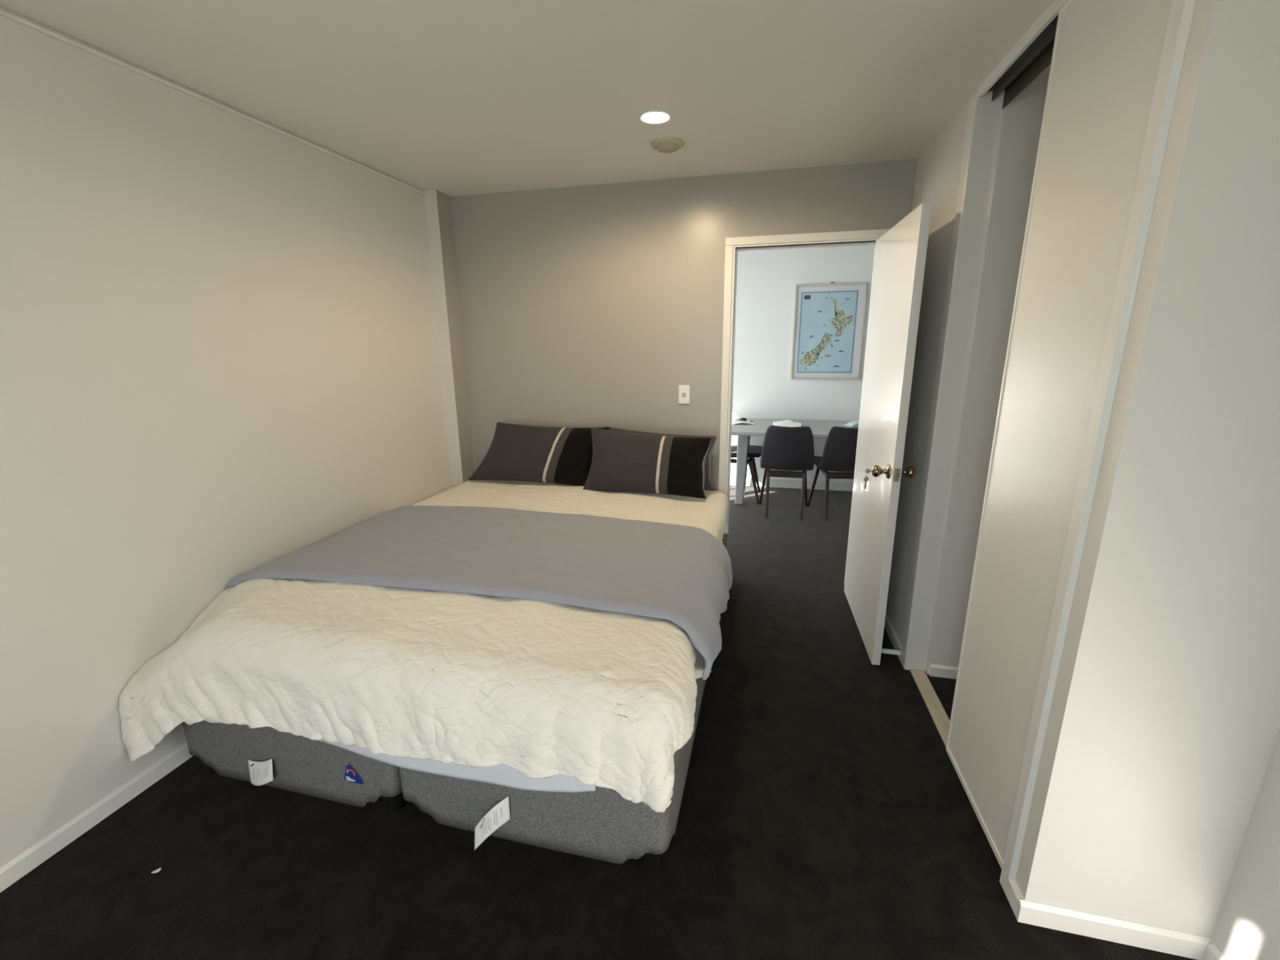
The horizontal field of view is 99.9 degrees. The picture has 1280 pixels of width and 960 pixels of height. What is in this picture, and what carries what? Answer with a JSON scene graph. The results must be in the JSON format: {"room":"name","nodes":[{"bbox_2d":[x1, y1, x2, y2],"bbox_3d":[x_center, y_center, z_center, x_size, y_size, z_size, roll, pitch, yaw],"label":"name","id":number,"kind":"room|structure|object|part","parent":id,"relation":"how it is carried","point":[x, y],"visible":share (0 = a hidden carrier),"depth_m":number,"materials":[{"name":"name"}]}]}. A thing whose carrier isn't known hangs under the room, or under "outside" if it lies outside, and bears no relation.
{"room":"bedroom","nodes":[
{"label":"bedroom","id":0,"kind":"room"},
{"bbox_2d":[0,6,453,867],"bbox_3d":[-1.789,-0.102,1.677,0.150,2.373,4.370,3,15,13],"label":"wall","id":1,"kind":"structure","parent":0,"point":[220,361],"depth_m":1.84,"materials":[{"name":"white paint"}]},
{"bbox_2d":[0,742,192,892],"bbox_3d":[-1.714,1.037,1.885,0.012,0.062,3.951,3,15,13],"label":"baseboard","id":2,"kind":"structure","parent":1,"relation":"attached to","point":[11,872],"depth_m":1.71,"materials":[{"name":"white wood"}]},
{"bbox_2d":[0,8,426,195],"bbox_3d":[-1.734,-1.218,1.317,0.012,0.012,3.951,3,15,13],"label":"trim","id":3,"kind":"structure","parent":1,"relation":"attached to","point":[6,14],"depth_m":1.84,"materials":[{"name":"white paint"}]},
{"bbox_2d":[424,190,474,486],"bbox_3d":[-1.208,-0.572,3.526,0.080,2.373,0.149,3,15,13],"label":"wall pier","id":4,"kind":"object","parent":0,"point":[437,204],"visible":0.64,"depth_m":3.39,"materials":[{"name":"white paint"}]},
{"bbox_2d":[0,0,1053,196],"bbox_3d":[0.972,-1.477,1.980,5.500,0.100,7.000,3,15,13],"label":"ceiling","id":5,"kind":"structure","parent":0,"point":[451,98],"depth_m":1.81,"materials":[{"name":"white paint"}]},
{"bbox_2d":[639,110,671,124],"bbox_3d":[0.061,-1.465,2.171,0.132,0.025,0.132,3,15,13],"label":"recessed light","id":6,"kind":"object","parent":5,"relation":"in","point":[651,117],"visible":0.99,"depth_m":2.15,"materials":[{"name":"white plastic"}]},
{"bbox_3d":[0.061,-1.465,2.171,0.104,0.025,0.104,3,15,13],"label":"bulb","id":7,"kind":"part","parent":6,"relation":"part of","materials":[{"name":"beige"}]},
{"bbox_2d":[650,137,684,152],"bbox_3d":[0.127,-1.526,2.464,0.154,0.028,0.154,3,15,13],"label":"smoke detector","id":8,"kind":"object","parent":5,"relation":"attached to","point":[666,144],"visible":1,"depth_m":2.43,"materials":[{"name":"beige plastic"}]},
{"bbox_2d":[0,484,1196,959],"bbox_3d":[0.993,0.911,2.581,5.500,0.080,7.000,3,15,13],"label":"floor","id":9,"kind":"structure","parent":0,"point":[825,813],"depth_m":1.59,"materials":[{"name":"grey carpet"}]},
{"bbox_2d":[151,867,161,873],"bbox_3d":[-1.411,1.141,1.568,0.024,0.006,0.010,-9,16,-30],"label":"flake","id":10,"kind":"object","parent":9,"relation":"on","point":[157,870],"visible":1,"depth_m":1.57,"materials":[{"name":"beige"}]},
{"bbox_2d":[182,533,728,871],"bbox_3d":[-0.530,0.611,2.588,1.723,0.525,2.072,3,15,13],"label":"bed","id":11,"kind":"object","parent":9,"relation":"on","point":[602,824],"visible":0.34,"depth_m":1.65,"materials":[{"name":"grey fabric"}]},
{"bbox_2d":[118,480,728,812],"bbox_3d":[-0.562,0.482,2.521,1.899,0.502,2.132,3,15,13],"label":"duvet","id":12,"kind":"object","parent":11,"relation":"on","point":[534,688],"visible":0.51,"depth_m":1.63,"materials":[{"name":"white fabric"}]},
{"bbox_2d":[226,505,732,679],"bbox_3d":[-0.589,0.391,2.331,1.944,0.269,0.992,3,15,13],"label":"throw blanket","id":13,"kind":"object","parent":12,"relation":"on","point":[681,575],"visible":1,"depth_m":2.12,"materials":[{"name":"grey fabric"}]},
{"bbox_2d":[468,422,610,485],"bbox_3d":[-0.651,-0.165,3.380,0.929,0.365,0.172,3,15,13],"label":"pillow","id":14,"kind":"object","parent":12,"relation":"on","point":[516,452],"visible":0.92,"depth_m":3.33,"materials":[{"name":"grey fabric"}]},
{"bbox_2d":[582,426,711,498],"bbox_3d":[0.026,-0.103,3.106,0.752,0.374,0.174,3,15,13],"label":"pillow","id":15,"kind":"object","parent":12,"relation":"on","point":[622,461],"visible":1,"depth_m":3.05,"materials":[{"name":"grey fabric"}]},
{"bbox_2d":[604,426,716,490],"bbox_3d":[0.092,-0.134,3.272,0.728,0.355,0.131,3,15,13],"label":"pillow","id":16,"kind":"object","parent":12,"relation":"on","point":[708,486],"visible":0.1,"depth_m":3.20,"materials":[{"name":"grey fabric"}]},
{"bbox_2d":[319,739,595,792],"bbox_3d":[-0.617,0.807,1.585,1.020,0.135,0.018,3,15,13],"label":"sheet","id":17,"kind":"object","parent":11,"relation":"on","point":[502,775],"visible":0.27,"depth_m":1.55,"materials":[{"name":"grey fabric"}]},
{"bbox_2d":[730,444,762,503],"bbox_3d":[0.937,-0.234,5.288,0.520,0.822,0.454,3,15,13],"label":"dining chair","id":18,"kind":"object","parent":9,"relation":"on","point":[754,451],"visible":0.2,"depth_m":5.13,"materials":[{"name":"black wood"}]},
{"bbox_3d":[0.951,-0.210,5.290,0.312,0.052,0.330,3,15,13],"label":"seat frame","id":19,"kind":"part","parent":18,"relation":"part of","materials":[{"name":"black wood"}]},
{"bbox_3d":[1.085,0.018,5.121,0.138,0.412,0.040,9,17,34],"label":"leg","id":20,"kind":"part","parent":18,"relation":"part of","materials":[{"name":"black wood"}]},
{"bbox_3d":[1.171,-0.069,5.465,0.138,0.412,0.040,-2,14,-8],"label":"leg","id":21,"kind":"part","parent":18,"relation":"part of","materials":[{"name":"black wood"}]},
{"bbox_2d":[759,425,814,519],"bbox_3d":[1.291,-0.102,4.754,0.454,0.822,0.520,3,15,13],"label":"dining chair","id":22,"kind":"object","parent":9,"relation":"on","point":[790,450],"visible":1,"depth_m":4.51,"materials":[{"name":"grey fabric"}]},
{"bbox_3d":[1.161,0.041,5.030,0.040,0.412,0.138,-2,14,-8],"label":"leg","id":23,"kind":"part","parent":22,"relation":"part of","materials":[{"name":"black wood"}]},
{"bbox_3d":[1.112,0.126,4.698,0.030,0.409,0.098,3,15,13],"label":"leg","id":24,"kind":"part","parent":22,"relation":"part of","materials":[{"name":"black wood"}]},
{"bbox_3d":[1.294,-0.084,4.774,0.330,0.052,0.312,3,15,13],"label":"seat frame","id":25,"kind":"part","parent":22,"relation":"part of","materials":[{"name":"black wood"}]},
{"bbox_3d":[1.403,0.140,4.629,0.030,0.409,0.098,3,15,13],"label":"leg","id":26,"kind":"part","parent":22,"relation":"part of","materials":[{"name":"black wood"}]},
{"bbox_3d":[1.516,0.059,4.945,0.040,0.412,0.138,9,17,34],"label":"leg","id":27,"kind":"part","parent":22,"relation":"part of","materials":[{"name":"black wood"}]},
{"bbox_2d":[731,417,858,504],"bbox_3d":[1.602,-0.134,5.030,1.850,0.741,0.920,3,15,13],"label":"dining table","id":28,"kind":"object","parent":9,"relation":"on","point":[820,428],"visible":0.41,"depth_m":5.01,"materials":[{"name":"grey"}]},
{"bbox_3d":[0.958,-0.117,5.047,0.111,0.710,0.080,3,15,13],"label":"leg","id":29,"kind":"part","parent":28,"relation":"part of","materials":[{"name":"grey"}]},
{"bbox_2d":[732,417,754,424],"bbox_3d":[0.976,-0.571,5.157,0.227,0.053,0.178,0,14,2],"label":"crumpled cloth","id":30,"kind":"object","parent":28,"relation":"on","point":[743,420],"visible":0.9,"depth_m":5.13,"materials":[{"name":"white fabric"}]},
{"bbox_3d":[1.038,-0.198,5.367,0.111,0.710,0.080,3,15,13],"label":"leg","id":31,"kind":"part","parent":28,"relation":"part of","materials":[{"name":"grey"}]},
{"bbox_2d":[773,419,802,426],"bbox_3d":[1.377,-0.532,5.018,0.265,0.039,0.333,3,15,13],"label":"cloth","id":32,"kind":"object","parent":28,"relation":"on","point":[788,423],"visible":0.96,"depth_m":4.96,"materials":[{"name":"white fabric"}]},
{"bbox_2d":[843,419,858,426],"bbox_3d":[1.982,-0.520,4.921,0.283,0.052,0.101,-4,15,-14],"label":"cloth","id":33,"kind":"object","parent":28,"relation":"on","point":[851,424],"visible":0.59,"depth_m":4.89,"materials":[{"name":"white fabric"}]},
{"bbox_2d":[807,426,858,520],"bbox_3d":[1.760,-0.090,4.689,0.454,0.822,0.520,1,14,6],"label":"dining chair","id":34,"kind":"object","parent":9,"relation":"on","point":[839,453],"visible":0.63,"depth_m":4.45,"materials":[{"name":"black wood"}]},
{"bbox_3d":[1.599,0.059,4.945,0.040,0.412,0.138,-4,15,-15],"label":"leg","id":35,"kind":"part","parent":34,"relation":"part of","materials":[{"name":"black wood"}]},
{"bbox_3d":[1.598,0.143,4.610,0.030,0.409,0.098,1,14,6],"label":"leg","id":36,"kind":"part","parent":34,"relation":"part of","materials":[{"name":"black wood"}]},
{"bbox_3d":[1.761,-0.071,4.709,0.330,0.052,0.312,1,14,6],"label":"seat frame","id":37,"kind":"part","parent":34,"relation":"part of","materials":[{"name":"black wood"}]},
{"bbox_2d":[450,158,917,490],"bbox_3d":[1.247,-0.480,3.072,5.370,2.373,0.110,3,15,13],"label":"wall","id":38,"kind":"structure","parent":0,"point":[584,306],"depth_m":3.22,"materials":[{"name":"grey paint"}]},
{"bbox_2d":[678,385,689,404],"bbox_3d":[0.266,-0.515,3.244,0.068,0.112,0.012,3,15,13],"label":"light switch","id":39,"kind":"object","parent":38,"relation":"attached to","point":[683,390],"visible":1,"depth_m":3.24,"materials":[{"name":"white plastic"}]},
{"bbox_2d":[718,228,890,584],"bbox_3d":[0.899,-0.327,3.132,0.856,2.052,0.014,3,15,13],"label":"trim","id":40,"kind":"structure","parent":38,"relation":"attached to","point":[730,242],"depth_m":3.02,"materials":[{"name":"white wood"}]},
{"bbox_2d":[730,244,875,481],"bbox_3d":[2.144,-1.054,5.319,4.720,2.373,0.120,3,15,13],"label":"wall","id":41,"kind":"structure","parent":0,"point":[763,388],"depth_m":5.36,"materials":[{"name":"white paint"}]},
{"bbox_2d":[729,475,853,491],"bbox_3d":[2.099,0.062,5.543,4.400,0.100,0.014,3,15,13],"label":"baseboard","id":42,"kind":"structure","parent":41,"relation":"attached to","point":[774,482],"depth_m":5.64,"materials":[{"name":"white wood"}]},
{"bbox_2d":[790,281,867,379],"bbox_3d":[1.823,-1.440,5.225,0.651,0.914,0.024,3,15,13],"label":"framed map","id":43,"kind":"object","parent":41,"relation":"attached to","point":[828,331],"visible":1,"depth_m":5.22,"materials":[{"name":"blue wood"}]},
{"bbox_2d":[798,291,857,371],"bbox_3d":[1.816,-1.432,5.232,0.493,0.742,0.001,3,15,13],"label":"print","id":44,"kind":"object","parent":43,"relation":"attached to","point":[828,320],"depth_m":5.23},
{"bbox_2d":[885,87,992,644],"bbox_3d":[1.359,-0.361,2.597,0.085,2.373,0.793,2,14,12],"label":"wall","id":45,"kind":"structure","parent":0,"point":[938,171],"depth_m":2.44,"materials":[{"name":"white paint"}]},
{"bbox_2d":[844,202,932,665],"bbox_3d":[1.187,-0.186,2.649,0.176,1.980,0.800,3,15,13],"label":"door","id":46,"kind":"structure","parent":45,"relation":"in","point":[900,252],"depth_m":2.48,"materials":[{"name":"white wood"}]},
{"bbox_2d":[862,468,871,488],"bbox_3d":[1.010,-0.004,2.386,0.037,0.094,0.002,2,14,11],"label":"key","id":47,"kind":"object","parent":46,"relation":"hanging from","point":[868,471],"visible":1,"depth_m":2.38,"materials":[{"name":"silver metal"}]},
{"bbox_3d":[1.059,-0.039,2.368,0.071,0.064,0.064,3,15,13],"label":"knob","id":48,"kind":"part","parent":46,"relation":"part of","materials":[{"name":"gold metal"}]},
{"bbox_3d":[1.098,-0.021,2.297,0.024,0.058,0.002,2,14,11],"label":"latch plate","id":49,"kind":"part","parent":46,"relation":"part of","materials":[{"name":"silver metal"}]},
{"bbox_3d":[1.161,-0.034,2.346,0.071,0.064,0.064,3,15,13],"label":"knob","id":50,"kind":"part","parent":46,"relation":"part of","materials":[{"name":"gold metal"}]},
{"bbox_2d":[881,648,900,655],"bbox_3d":[1.204,0.828,2.598,0.094,0.025,0.025,3,15,13],"label":"door stop","id":51,"kind":"object","parent":45,"relation":"attached to","point":[885,651],"visible":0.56,"depth_m":2.59,"materials":[{"name":"white plastic"}]},
{"bbox_2d":[884,612,902,661],"bbox_3d":[1.327,0.750,2.916,0.012,0.062,0.736,2,14,12],"label":"baseboard","id":52,"kind":"structure","parent":45,"relation":"attached to","point":[895,642],"depth_m":2.73,"materials":[{"name":"white wood"}]},
{"bbox_2d":[909,669,950,747],"bbox_3d":[1.178,1.008,2.002,0.062,0.010,1.041,2,14,12],"label":"threshold","id":53,"kind":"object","parent":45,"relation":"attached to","point":[941,721],"depth_m":2.26,"materials":[{"name":"beige wood"}]},
{"bbox_2d":[978,0,1068,97],"bbox_3d":[1.115,-1.267,1.421,0.014,0.038,1.087,2,14,12],"label":"trim","id":54,"kind":"structure","parent":45,"relation":"attached to","point":[1052,11],"depth_m":1.62,"materials":[{"name":"white wood"}]},
{"bbox_2d":[988,13,1058,109],"bbox_3d":[1.160,-1.247,1.434,0.071,0.083,1.043,2,14,12],"label":"door track","id":55,"kind":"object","parent":45,"relation":"attached to","point":[1037,56],"depth_m":1.71,"materials":[{"name":"grey metal"}]},
{"bbox_2d":[925,75,1048,674],"bbox_3d":[1.577,-0.256,2.171,0.530,2.373,0.100,3,15,13],"label":"wall","id":56,"kind":"structure","parent":0,"point":[1022,117],"depth_m":2.12,"materials":[{"name":"white paint"}]},
{"bbox_2d":[928,663,958,679],"bbox_3d":[1.579,0.882,2.400,0.520,0.055,0.012,3,15,13],"label":"baseboard","id":57,"kind":"structure","parent":56,"relation":"attached to","point":[935,670],"depth_m":2.44,"materials":[{"name":"white wood"}]},
{"bbox_2d":[900,89,1004,671],"bbox_3d":[1.274,-0.261,2.245,0.096,2.351,0.070,3,15,13],"label":"trim","id":58,"kind":"structure","parent":56,"relation":"attached to","point":[984,115],"depth_m":2.17,"materials":[{"name":"white wood"}]},
{"bbox_2d":[1015,0,1279,937],"bbox_3d":[1.337,0.015,1.105,0.679,2.373,0.101,3,15,13],"label":"wall","id":59,"kind":"structure","parent":0,"point":[1163,726],"depth_m":1.14,"materials":[{"name":"white paint"}]},
{"bbox_2d":[946,0,1172,868],"bbox_3d":[1.087,-0.066,1.475,0.022,2.337,0.513,2,14,12],"label":"door","id":60,"kind":"structure","parent":59,"relation":"in","point":[1107,54],"depth_m":1.42,"materials":[{"name":"white"}]},
{"bbox_3d":[1.097,1.056,1.758,0.022,0.022,0.489,2,14,12],"label":"rail","id":61,"kind":"part","parent":60,"relation":"part of","materials":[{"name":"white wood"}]},
{"bbox_3d":[1.077,-1.188,1.192,0.022,0.022,0.489,2,14,12],"label":"rail","id":62,"kind":"part","parent":60,"relation":"part of","materials":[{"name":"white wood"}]},
{"bbox_2d":[999,0,1195,893],"bbox_3d":[1.009,0.001,1.212,0.013,2.353,0.046,3,15,13],"label":"trim","id":63,"kind":"structure","parent":59,"relation":"attached to","point":[1181,11],"depth_m":1.16,"materials":[{"name":"white wood"}]},
{"bbox_2d":[1004,878,1212,959],"bbox_3d":[1.202,1.134,1.397,0.415,0.062,0.078,3,15,13],"label":"baseboard","id":64,"kind":"structure","parent":59,"relation":"attached to","point":[1177,943],"depth_m":1.36,"materials":[{"name":"white wood"}]},
{"bbox_2d":[1210,728,1279,959],"bbox_3d":[1.174,0.309,-0.057,0.120,2.373,2.304,3,15,13],"label":"wall","id":65,"kind":"structure","parent":0,"point":[1247,925],"depth_m":1.20,"materials":[{"name":"white paint"}]},
{"bbox_2d":[1202,942,1226,959],"bbox_3d":[1.137,1.409,0.306,0.012,0.062,2.142,3,15,13],"label":"baseboard","id":66,"kind":"structure","parent":65,"relation":"attached to","point":[1212,952],"depth_m":1.30,"materials":[{"name":"white wood"}]}
]}

